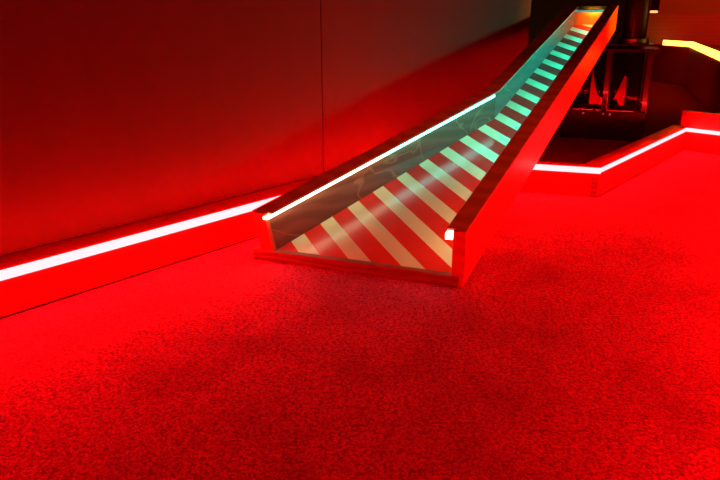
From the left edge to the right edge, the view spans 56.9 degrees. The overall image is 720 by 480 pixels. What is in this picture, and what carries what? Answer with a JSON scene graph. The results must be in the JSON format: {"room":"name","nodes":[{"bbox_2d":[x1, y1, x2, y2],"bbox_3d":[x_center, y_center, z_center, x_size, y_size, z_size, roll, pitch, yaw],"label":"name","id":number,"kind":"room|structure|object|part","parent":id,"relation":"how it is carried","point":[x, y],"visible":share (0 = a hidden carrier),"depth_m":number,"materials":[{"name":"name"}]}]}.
{"room":"indoor mini golf course","nodes":[
{"label":"indoor mini golf course","id":0,"kind":"room"},
{"bbox_2d":[0,0,530,256],"bbox_3d":[-1.560,-0.874,0.881,0.100,2.614,7.668,15,24,38],"label":"wall","id":1,"kind":"structure","parent":0,"point":[114,113],"depth_m":2.22,"materials":[{"name":"red paint"}]},
{"bbox_2d":[0,79,718,319],"bbox_3d":[1.750,-0.705,4.513,11.500,0.046,14.000,0,19,0],"label":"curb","id":2,"kind":"structure","parent":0,"point":[666,103],"depth_m":4.26,"materials":[{"name":"red carpet"}]},
{"bbox_2d":[0,177,314,317],"bbox_3d":[-1.313,0.256,1.376,0.133,0.128,4.946,15,24,38],"label":"kerb","id":3,"kind":"object","parent":2,"relation":"on","point":[34,277],"visible":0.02,"depth_m":1.98,"materials":[{"name":"red paint"}]},
{"bbox_2d":[0,150,719,479],"bbox_3d":[0.141,0.389,1.205,2.342,0.014,6.527,15,24,38],"label":"carpet","id":4,"kind":"object","parent":2,"relation":"on","point":[582,342],"visible":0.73,"depth_m":1.49,"materials":[{"name":"red carpet"}]},
{"bbox_2d":[252,5,617,287],"bbox_3d":[0.581,-0.659,3.022,0.689,0.800,2.730,9,21,26],"label":"chute","id":5,"kind":"object","parent":4,"relation":"on","point":[423,204],"visible":1,"depth_m":2.34,"materials":[{"name":"red paint"}]},
{"bbox_3d":[0.563,-0.725,2.988,0.261,0.645,2.729,13,23,34],"label":"cap rail","id":6,"kind":"part","parent":5,"relation":"part of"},
{"bbox_3d":[0.880,-0.701,2.895,0.060,0.631,2.645,9,21,26],"label":"cap rail","id":7,"kind":"part","parent":5,"relation":"part of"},
{"bbox_2d":[520,161,600,195],"bbox_3d":[0.640,-0.299,3.006,0.834,0.128,0.107,6,20,16],"label":"kerb","id":8,"kind":"object","parent":2,"relation":"on","point":[545,177],"visible":0.44,"depth_m":2.90,"materials":[{"name":"red paint"}]},
{"bbox_2d":[560,0,659,141],"bbox_3d":[1.579,-1.914,3.940,0.560,2.613,0.525,7,20,20],"label":"machine","id":9,"kind":"object","parent":2,"relation":"on","point":[611,103],"visible":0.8,"depth_m":4.14,"materials":[{"name":"black metal"}]},
{"bbox_3d":[1.425,-1.005,4.194,0.192,0.350,0.005,7,20,20],"label":"glass pane","id":10,"kind":"part","parent":9,"relation":"part of","materials":[{"name":"red"}]},
{"bbox_3d":[1.546,-0.841,4.214,0.420,0.035,0.012,7,20,20],"label":"rail","id":11,"kind":"part","parent":9,"relation":"part of","materials":[{"name":"black metal"}]},
{"bbox_3d":[1.542,-0.991,4.151,0.034,0.360,0.034,7,20,20],"label":"post","id":12,"kind":"part","parent":9,"relation":"part of","materials":[{"name":"black metal"}]},
{"bbox_3d":[1.658,-1.088,4.437,0.034,0.360,0.034,7,20,20],"label":"post","id":13,"kind":"part","parent":9,"relation":"part of","materials":[{"name":"black metal"}]},
{"bbox_3d":[1.654,-1.084,4.427,0.420,0.358,0.008,7,20,20],"label":"panel","id":14,"kind":"part","parent":9,"relation":"part of","materials":[{"name":"clear glass"}]},
{"bbox_3d":[1.658,-0.976,4.109,0.192,0.350,0.005,7,20,20],"label":"glass pane","id":15,"kind":"part","parent":9,"relation":"part of","materials":[{"name":"red"}]},
{"bbox_3d":[1.600,-1.247,4.224,0.520,0.014,0.370,7,20,20],"label":"plate","id":16,"kind":"part","parent":9,"relation":"part of","materials":[{"name":"black metal"}]},
{"bbox_3d":[1.600,-1.218,4.233,0.560,0.018,0.410,7,20,20],"label":"plate","id":17,"kind":"part","parent":9,"relation":"part of","materials":[{"name":"black metal"}]},
{"bbox_3d":[1.758,-0.964,4.072,0.042,0.360,0.042,0,19,0],"label":"post","id":18,"kind":"part","parent":9,"relation":"part of","materials":[{"name":"black metal"}]},
{"bbox_2d":[585,125,686,196],"bbox_3d":[1.445,-0.438,3.413,0.107,0.128,1.483,15,24,37],"label":"kerb","id":19,"kind":"object","parent":2,"relation":"on","point":[622,164],"visible":0.94,"depth_m":3.22,"materials":[{"name":"red paint"}]},
{"bbox_2d":[646,14,719,78],"bbox_3d":[4.825,-2.290,7.920,2.808,0.759,0.069,3,19,10],"label":"board","id":20,"kind":"object","parent":2,"relation":"on","point":[703,29],"visible":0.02,"depth_m":7.98,"materials":[{"name":"red"}]},
{"bbox_2d":[652,40,719,112],"bbox_3d":[4.414,-1.619,6.401,3.572,0.468,3.436,0,19,0],"label":"raised hole","id":21,"kind":"object","parent":2,"relation":"on","point":[693,65],"visible":1,"depth_m":6.89,"materials":[{"name":"red"}]},
{"bbox_2d":[675,110,719,154],"bbox_3d":[2.022,-0.601,3.757,0.107,0.217,0.538,-17,25,-41],"label":"kerb","id":22,"kind":"object","parent":2,"relation":"on","point":[702,134],"visible":0.91,"depth_m":3.79,"materials":[{"name":"red paint"}]},
{"bbox_2d":[528,0,659,44],"bbox_3d":[1.996,-2.769,6.449,0.060,2.614,5.772,15,24,38],"label":"wall","id":23,"kind":"structure","parent":0,"point":[543,12],"depth_m":6.47,"materials":[{"name":"black paint"}]},
{"bbox_2d":[658,0,719,13],"bbox_3d":[4.850,-3.704,9.197,5.393,2.614,0.099,3,19,9],"label":"wall","id":24,"kind":"structure","parent":0,"point":[666,6],"depth_m":9.33,"materials":[{"name":"brown paint"}]}
]}

